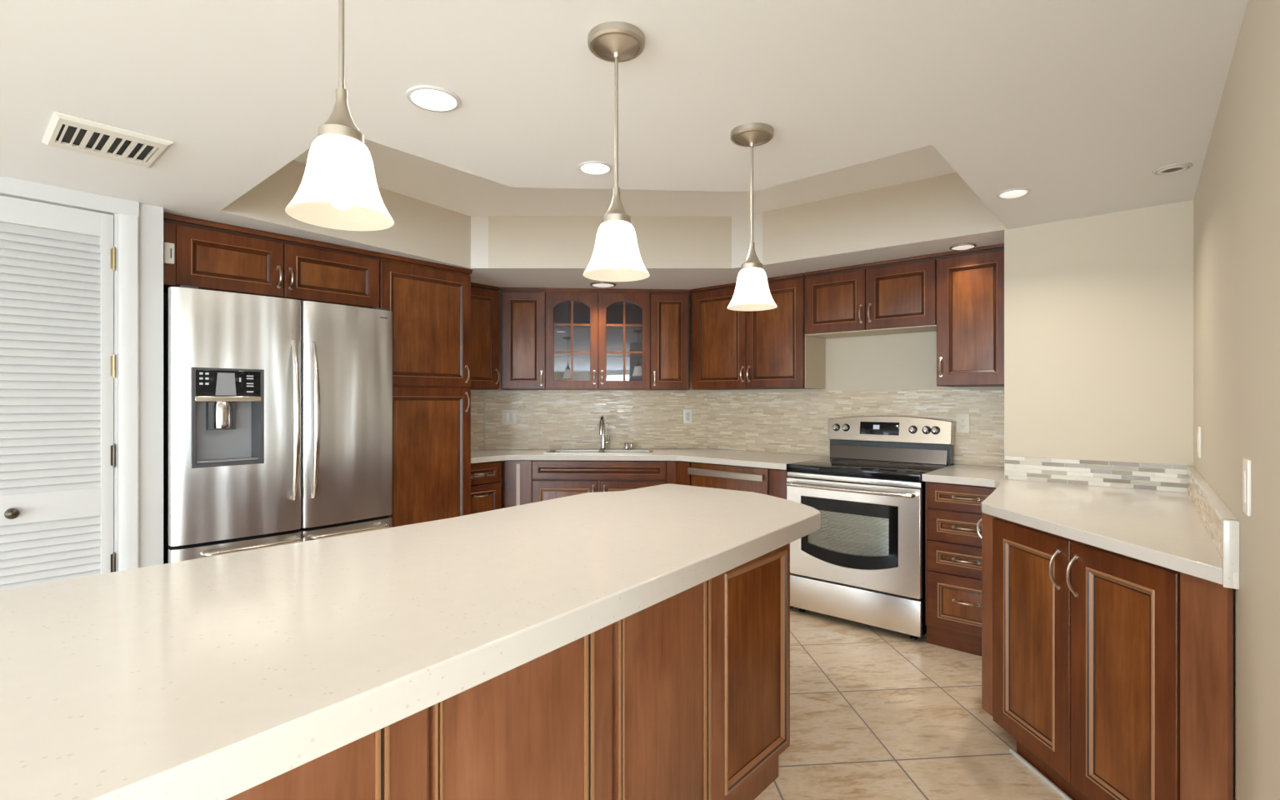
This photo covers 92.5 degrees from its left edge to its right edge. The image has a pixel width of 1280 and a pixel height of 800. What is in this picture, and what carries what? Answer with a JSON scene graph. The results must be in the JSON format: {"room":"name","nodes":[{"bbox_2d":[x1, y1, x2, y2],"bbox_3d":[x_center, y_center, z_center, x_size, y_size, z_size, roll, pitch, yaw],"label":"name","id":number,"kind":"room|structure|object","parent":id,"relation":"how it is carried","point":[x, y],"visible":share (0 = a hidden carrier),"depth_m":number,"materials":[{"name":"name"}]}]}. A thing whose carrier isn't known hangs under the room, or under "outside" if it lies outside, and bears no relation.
{"room":"kitchen","nodes":[
{"label":"kitchen","id":0,"kind":"room"},
{"bbox_2d":[0,193,163,567],"bbox_3d":[-4.853,0.231,-0.376,0.120,2.154,8.252,0,0,41],"label":"wall","id":1,"kind":"structure","parent":0,"point":[151,217],"depth_m":2.66,"materials":[{"name":"grey paint"}]},
{"bbox_2d":[0,195,115,589],"bbox_3d":[-2.397,0.260,2.348,0.076,2.072,0.610,0,0,41],"label":"door","id":2,"kind":"structure","parent":1,"relation":"in","point":[57,263],"depth_m":2.44,"materials":[{"name":"white paint"}]},
{"bbox_2d":[0,175,139,571],"bbox_3d":[-2.437,0.231,2.374,0.135,2.154,0.756,0,0,41],"label":"trim","id":3,"kind":"structure","parent":1,"relation":"attached to","point":[126,216],"depth_m":2.58,"materials":[{"name":"grey paint"}]},
{"bbox_2d":[482,294,707,508],"bbox_3d":[-0.365,0.231,4.997,2.030,2.154,0.121,0,0,-4],"label":"wall","id":4,"kind":"structure","parent":0,"point":[499,388],"depth_m":4.89,"materials":[{"name":"beige paint"}]},
{"bbox_2d":[500,287,546,389],"bbox_3d":[-0.890,-0.470,4.741,0.334,0.780,0.312,0,0,-4],"label":"upper cabinet","id":5,"kind":"object","parent":4,"relation":"attached to","point":[522,309],"visible":0.98,"depth_m":4.62,"materials":[{"name":"brown wood"}]},
{"bbox_2d":[485,390,707,449],"bbox_3d":[-0.342,0.158,4.933,1.786,0.471,0.010,0,0,-4],"label":"backsplash","id":6,"kind":"structure","parent":4,"relation":"attached to","point":[547,419],"depth_m":4.93,"materials":[{"name":"tile"}]},
{"bbox_2d":[501,410,516,424],"bbox_3d":[-1.039,0.138,4.876,0.119,0.116,0.008,0,0,-4],"label":"light switch","id":7,"kind":"object","parent":6,"relation":"attached to","point":[508,417],"visible":1,"depth_m":4.87,"materials":[{"name":"white plastic"}]},
{"bbox_2d":[683,409,692,423],"bbox_3d":[0.388,0.133,4.973,0.072,0.116,0.009,0,0,-4],"label":"outlet","id":8,"kind":"object","parent":6,"relation":"attached to","point":[687,413],"visible":1,"depth_m":4.97,"materials":[{"name":"white plastic"}]},
{"bbox_2d":[685,412,689,420],"bbox_3d":[0.388,0.133,4.970,0.034,0.068,0.002,0,0,-4],"label":"receptacle","id":9,"kind":"object","parent":8,"relation":"attached to","point":[687,414],"depth_m":4.97,"materials":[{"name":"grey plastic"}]},
{"bbox_2d":[545,288,650,389],"bbox_3d":[-0.326,-0.462,4.780,0.796,0.764,0.312,0,0,-4],"label":"upper cabinet","id":10,"kind":"object","parent":4,"relation":"attached to","point":[597,338],"visible":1,"depth_m":4.68,"materials":[{"name":"brown wood"}]},
{"bbox_2d":[554,321,642,328],"bbox_3d":[-0.328,-0.588,4.814,0.758,0.016,0.217,0,0,-4],"label":"shelf","id":11,"kind":"object","parent":10,"relation":"attached to","point":[555,327],"depth_m":4.82,"materials":[{"name":"brown wood"}]},
{"bbox_2d":[554,353,642,357],"bbox_3d":[-0.328,-0.350,4.814,0.758,0.016,0.217,0,0,-4],"label":"shelf","id":12,"kind":"object","parent":10,"relation":"attached to","point":[556,355],"depth_m":4.72,"materials":[{"name":"clear glass"}]},
{"bbox_2d":[650,289,689,389],"bbox_3d":[0.224,-0.470,4.817,0.306,0.780,0.312,0,0,-4],"label":"upper cabinet","id":13,"kind":"object","parent":4,"relation":"attached to","point":[669,308],"visible":0.98,"depth_m":4.70,"materials":[{"name":"brown wood"}]},
{"bbox_2d":[0,0,1248,295],"bbox_3d":[-0.364,-1.012,-1.938,10.800,0.333,12.200,0,0,41],"label":"ceiling","id":14,"kind":"structure","parent":0,"point":[899,126],"depth_m":1.83,"materials":[{"name":"white paint"}]},
{"bbox_2d":[41,111,173,168],"bbox_3d":[-1.743,-0.840,2.006,0.320,0.012,0.284,0,0,41],"label":"ceiling vent","id":15,"kind":"object","parent":14,"relation":"in","point":[67,132],"visible":1,"depth_m":1.98,"materials":[{"name":"white plastic"}]},
{"bbox_2d":[285,0,394,230],"bbox_3d":[-0.478,-0.569,0.981,0.157,0.554,0.157,0,0,41],"label":"pendant light","id":16,"kind":"object","parent":14,"relation":"hanging from","point":[338,188],"visible":1,"depth_m":0.95,"materials":[{"name":"white glass"}]},
{"bbox_2d":[405,85,460,112],"bbox_3d":[-0.579,-0.843,1.719,0.146,0.006,0.146,0,0,41],"label":"recessed light","id":17,"kind":"object","parent":14,"relation":"in","point":[432,98],"visible":1,"depth_m":1.71,"materials":[{"name":"grey paint"}]},
{"bbox_2d":[578,160,612,174],"bbox_3d":[-0.163,-0.843,2.228,0.124,0.006,0.124,0,0,41],"label":"recessed light","id":18,"kind":"object","parent":14,"relation":"in","point":[592,167],"visible":1,"depth_m":2.22,"materials":[{"name":"grey paint"}]},
{"bbox_2d":[590,281,615,287],"bbox_3d":[-0.269,-0.837,4.461,0.190,0.017,0.190,0,0,41],"label":"recessed light","id":19,"kind":"object","parent":14,"relation":"in","point":[596,284],"visible":1,"depth_m":4.42,"materials":[{"name":"silver metal"}]},
{"bbox_2d":[592,283,613,287],"bbox_3d":[-0.269,-0.837,4.461,0.159,0.016,0.159,0,0,41],"label":"diffuser","id":20,"kind":"object","parent":19,"relation":"attached to","point":[596,285],"depth_m":4.44,"materials":[{"name":"white"}]},
{"bbox_2d":[582,21,649,281],"bbox_3d":[-0.055,-0.569,1.435,0.157,0.554,0.157,0,0,41],"label":"pendant light","id":21,"kind":"object","parent":14,"relation":"hanging from","point":[616,257],"visible":1,"depth_m":1.41,"materials":[{"name":"white glass"}]},
{"bbox_2d":[726,122,777,310],"bbox_3d":[0.354,-0.569,1.934,0.157,0.554,0.157,0,0,41],"label":"pendant light","id":22,"kind":"object","parent":14,"relation":"hanging from","point":[752,292],"visible":1,"depth_m":1.90,"materials":[{"name":"white glass"}]},
{"bbox_2d":[949,242,976,250],"bbox_3d":[1.769,-0.837,3.354,0.132,0.017,0.132,0,0,41],"label":"recessed light","id":23,"kind":"object","parent":14,"relation":"in","point":[964,246],"visible":1,"depth_m":3.33,"materials":[{"name":"silver metal"}]},
{"bbox_2d":[952,245,974,249],"bbox_3d":[1.769,-0.837,3.354,0.110,0.016,0.110,0,0,41],"label":"diffuser","id":24,"kind":"object","parent":23,"relation":"attached to","point":[954,247],"depth_m":3.34,"materials":[{"name":"white"}]},
{"bbox_2d":[995,187,1030,199],"bbox_3d":[1.524,-0.838,2.499,0.122,0.015,0.122,0,0,41],"label":"recessed light","id":25,"kind":"object","parent":14,"relation":"in","point":[1018,192],"visible":1,"depth_m":2.48,"materials":[{"name":"grey paint"}]},
{"bbox_2d":[1152,162,1193,174],"bbox_3d":[1.945,-0.841,2.238,0.112,0.010,0.112,0,0,41],"label":"recessed light","id":26,"kind":"object","parent":14,"relation":"in","point":[1182,167],"visible":1,"depth_m":2.23,"materials":[{"name":"grey paint"}]},
{"bbox_2d":[707,331,1004,466],"bbox_3d":[1.447,0.231,4.298,2.270,2.154,0.120,0,0,41],"label":"wall","id":27,"kind":"structure","parent":0,"point":[902,361],"depth_m":4.07,"materials":[{"name":"beige paint"}]},
{"bbox_2d":[690,272,825,389],"bbox_3d":[0.839,-0.470,4.504,0.937,0.780,0.366,0,0,41],"label":"upper cabinet","id":28,"kind":"object","parent":27,"relation":"attached to","point":[732,349],"visible":0.94,"depth_m":4.33,"materials":[{"name":"brown wood"}]},
{"bbox_2d":[707,389,1004,466],"bbox_3d":[1.390,0.165,4.261,2.225,0.458,0.010,0,0,41],"label":"backsplash","id":29,"kind":"structure","parent":27,"relation":"attached to","point":[790,422],"depth_m":4.33,"materials":[{"name":"tile"}]},
{"bbox_2d":[956,414,969,433],"bbox_3d":[1.973,0.143,3.740,0.072,0.116,0.009,0,0,41],"label":"outlet","id":30,"kind":"object","parent":29,"relation":"attached to","point":[962,420],"visible":1,"depth_m":3.74,"materials":[{"name":"beige plastic"}]},
{"bbox_2d":[960,417,965,429],"bbox_3d":[1.971,0.143,3.738,0.034,0.068,0.002,0,0,41],"label":"receptacle","id":31,"kind":"object","parent":30,"relation":"attached to","point":[962,420],"depth_m":3.74,"materials":[{"name":"beige plastic"}]},
{"bbox_2d":[803,253,936,339],"bbox_3d":[1.502,-0.646,3.926,0.818,0.428,0.366,0,0,41],"label":"upper cabinet","id":32,"kind":"object","parent":27,"relation":"attached to","point":[896,296],"visible":0.99,"depth_m":3.79,"materials":[{"name":"brown wood"}]},
{"bbox_2d":[935,243,1004,386],"bbox_3d":[1.962,-0.470,3.525,0.401,0.780,0.366,0,0,41],"label":"upper cabinet","id":33,"kind":"object","parent":27,"relation":"attached to","point":[970,282],"visible":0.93,"depth_m":3.43,"materials":[{"name":"brown wood"}]},
{"bbox_2d":[754,606,1065,799],"bbox_3d":[-0.364,1.348,-1.938,10.800,0.080,12.200,0,0,41],"label":"floor","id":34,"kind":"structure","parent":0,"point":[877,713],"depth_m":2.47,"materials":[{"name":"tile"}]},
{"bbox_2d":[163,285,392,564],"bbox_3d":[-1.977,0.402,3.272,0.929,1.812,1.003,0,0,41],"label":"refrigerator","id":35,"kind":"object","parent":34,"relation":"on","point":[277,412],"visible":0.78,"depth_m":2.92,"materials":[{"name":"silver metal"}]},
{"bbox_2d":[378,252,473,527],"bbox_3d":[-1.545,0.232,3.969,0.732,2.152,0.610,0,0,41],"label":"pantry cabinet","id":36,"kind":"object","parent":34,"relation":"on","point":[429,302],"visible":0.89,"depth_m":3.76,"materials":[{"name":"brown wood"}]},
{"bbox_2d":[470,460,501,514],"bbox_3d":[-1.284,0.870,4.398,0.532,0.876,0.380,0,0,41],"label":"base cabinet","id":37,"kind":"object","parent":34,"relation":"on","point":[486,477],"visible":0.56,"depth_m":4.29,"materials":[{"name":"brown wood"}]},
{"bbox_2d":[225,543,789,799],"bbox_3d":[-0.336,0.881,1.665,0.684,0.854,1.847,0,0,41],"label":"base cabinet","id":38,"kind":"object","parent":34,"relation":"on","point":[685,696],"visible":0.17,"depth_m":1.48,"materials":[{"name":"brown wood"}]},
{"bbox_2d":[0,484,820,799],"bbox_3d":[-0.257,0.424,1.748,1.085,0.060,2.297,0,0,41],"label":"countertop","id":39,"kind":"structure","parent":38,"relation":"on","point":[219,677],"depth_m":1.07,"materials":[{"name":"white stone"}]},
{"bbox_2d":[504,460,690,508],"bbox_3d":[-0.305,0.870,4.583,1.354,0.876,0.494,0,0,2],"label":"base cabinet","id":40,"kind":"object","parent":34,"relation":"on","point":[526,482],"visible":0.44,"depth_m":4.42,"materials":[{"name":"brown wood"}]},
{"bbox_2d":[470,448,829,469],"bbox_3d":[-0.118,0.413,4.506,2.963,0.038,1.145,0,0,8],"label":"countertop","id":41,"kind":"structure","parent":40,"relation":"on","point":[734,457],"depth_m":4.37,"materials":[{"name":"white stone"}]},
{"bbox_2d":[544,449,653,453],"bbox_3d":[-0.302,0.481,4.650,0.800,0.185,0.300,0,0,2],"label":"sink","id":42,"kind":"object","parent":41,"relation":"in","point":[552,451],"visible":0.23,"depth_m":4.76,"materials":[{"name":"grey metal"}]},
{"bbox_2d":[599,415,609,449],"bbox_3d":[-0.281,0.257,4.775,0.084,0.272,0.204,0,0,2],"label":"faucet","id":43,"kind":"object","parent":41,"relation":"on","point":[602,424],"visible":1,"depth_m":4.83,"materials":[{"name":"silver metal"}]},
{"bbox_2d":[624,442,629,449],"bbox_3d":[-0.106,0.364,4.842,0.044,0.059,0.044,0,0,2],"label":"air gap cap","id":44,"kind":"object","parent":41,"relation":"on","point":[626,444],"visible":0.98,"depth_m":4.83,"materials":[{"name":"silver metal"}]},
{"bbox_2d":[629,441,634,449],"bbox_3d":[-0.067,0.362,4.827,0.040,0.063,0.067,0,0,2],"label":"soap dispenser","id":45,"kind":"object","parent":41,"relation":"on","point":[631,442],"visible":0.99,"depth_m":4.83,"materials":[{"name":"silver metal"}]},
{"bbox_2d":[687,461,768,494],"bbox_3d":[0.761,0.872,4.299,0.605,0.872,0.624,0,0,41],"label":"dishwasher","id":46,"kind":"object","parent":34,"relation":"on","point":[706,475],"visible":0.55,"depth_m":4.07,"materials":[{"name":"brown wood"}]},
{"bbox_2d":[768,468,794,609],"bbox_3d":[1.044,0.870,4.053,0.135,0.876,0.562,0,0,41],"label":"filler panel","id":47,"kind":"object","parent":34,"relation":"on","point":[777,477],"visible":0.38,"depth_m":3.84,"materials":[{"name":"brown wood"}]},
{"bbox_2d":[785,415,954,639],"bbox_3d":[1.401,0.705,3.747,0.784,1.205,0.761,0,0,41],"label":"range","id":48,"kind":"object","parent":34,"relation":"on","point":[865,563],"visible":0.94,"depth_m":3.59,"materials":[{"name":"silver metal"}]},
{"bbox_2d":[785,476,922,599],"bbox_3d":[1.320,0.768,3.653,0.780,0.585,0.513,0,0,41],"label":"oven","id":49,"kind":"object","parent":48,"relation":"in","point":[868,539],"depth_m":3.51,"materials":[{"name":"silver metal"}]},
{"bbox_2d":[786,456,951,481],"bbox_3d":[1.392,0.413,3.736,0.784,0.044,0.604,0,0,41],"label":"cooktop","id":50,"kind":"object","parent":48,"relation":"in","point":[859,468],"depth_m":3.62,"materials":[{"name":"black glass"}]},
{"bbox_2d":[925,481,995,655],"bbox_3d":[1.855,0.870,3.379,0.366,0.876,0.672,0,0,41],"label":"base cabinet","id":51,"kind":"object","parent":34,"relation":"on","point":[953,512],"visible":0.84,"depth_m":3.18,"materials":[{"name":"brown wood"}]},
{"bbox_2d":[921,464,1004,488],"bbox_3d":[1.841,0.413,3.367,0.372,0.038,0.742,0,0,41],"label":"countertop","id":52,"kind":"structure","parent":51,"relation":"on","point":[973,475],"depth_m":3.23,"materials":[{"name":"white stone"}]},
{"bbox_2d":[976,512,1233,799],"bbox_3d":[1.605,0.870,2.240,0.688,0.876,1.466,0,0,39],"label":"base cabinet","id":53,"kind":"object","parent":34,"relation":"on","point":[1110,673],"visible":0.88,"depth_m":1.81,"materials":[{"name":"brown wood"}]},
{"bbox_2d":[981,479,1238,588],"bbox_3d":[1.590,0.413,2.224,0.752,0.038,1.534,0,0,41],"label":"countertop","id":54,"kind":"structure","parent":53,"relation":"on","point":[1162,528],"depth_m":2.04,"materials":[{"name":"white stone"}]},
{"bbox_2d":[1004,200,1193,479],"bbox_3d":[2.398,0.231,3.044,0.888,2.154,0.760,0,0,41],"label":"wall pier","id":55,"kind":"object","parent":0,"point":[1098,309],"visible":0.43,"depth_m":2.80,"materials":[{"name":"beige paint"}]},
{"bbox_2d":[1005,455,1189,492],"bbox_3d":[2.070,0.336,2.819,0.681,0.116,0.010,0,0,41],"label":"backsplash","id":56,"kind":"structure","parent":55,"relation":"attached to","point":[1167,477],"depth_m":2.79,"materials":[{"name":"tile"}]},
{"bbox_2d":[1193,0,1279,799],"bbox_3d":[1.436,0.231,1.394,0.209,2.154,2.990,0,0,41],"label":"wall","id":57,"kind":"structure","parent":0,"point":[1237,199],"depth_m":1.30,"materials":[{"name":"beige paint"}]},
{"bbox_2d":[1197,426,1201,458],"bbox_3d":[2.090,0.158,2.290,0.009,0.116,0.072,0,0,39],"label":"light switch","id":58,"kind":"object","parent":57,"relation":"attached to","point":[1199,428],"visible":1,"depth_m":2.26,"materials":[{"name":"white plastic"}]},
{"bbox_2d":[1185,465,1239,589],"bbox_3d":[1.838,0.355,1.995,0.029,0.156,1.515,0,0,39],"label":"backsplash","id":59,"kind":"structure","parent":57,"relation":"attached to","point":[1222,527],"depth_m":1.56,"materials":[{"name":"tile"}]},
{"bbox_2d":[1242,457,1251,516],"bbox_3d":[1.272,0.181,1.285,0.008,0.116,0.072,0,0,39],"label":"light switch","id":60,"kind":"object","parent":57,"relation":"attached to","point":[1247,463],"visible":1,"depth_m":1.26,"materials":[{"name":"white plastic"}]},
{"bbox_3d":[-1.799,0.231,3.825,0.799,2.154,2.320,0,0,41],"label":"wall","id":61,"kind":"structure","parent":0,"visible":0},
{"bbox_2d":[163,212,380,308],"bbox_3d":[-2.072,-0.683,3.350,0.712,0.322,1.015,0,0,41],"label":"upper cabinet","id":62,"kind":"object","parent":61,"relation":"attached to","point":[209,255],"visible":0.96,"depth_m":3.08,"materials":[{"name":"brown wood"}]},
{"bbox_2d":[163,242,174,264],"bbox_3d":[-2.132,-0.664,2.773,0.020,0.094,0.038,0,0,41],"label":"sensor box","id":63,"kind":"object","parent":62,"relation":"attached to","point":[168,248],"visible":1,"depth_m":2.77,"materials":[{"name":"white plastic"}]},
{"bbox_2d":[470,390,484,449],"bbox_3d":[-1.435,0.158,4.660,0.010,0.471,0.575,0,0,41],"label":"backsplash","id":64,"kind":"structure","parent":61,"relation":"attached to","point":[477,396],"depth_m":4.83,"materials":[{"name":"tile"}]},
{"bbox_2d":[470,282,499,389],"bbox_3d":[-1.323,-0.470,4.509,0.348,0.780,0.496,0,0,41],"label":"upper cabinet","id":65,"kind":"object","parent":61,"relation":"attached to","point":[484,298],"visible":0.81,"depth_m":4.52,"materials":[{"name":"brown wood"}]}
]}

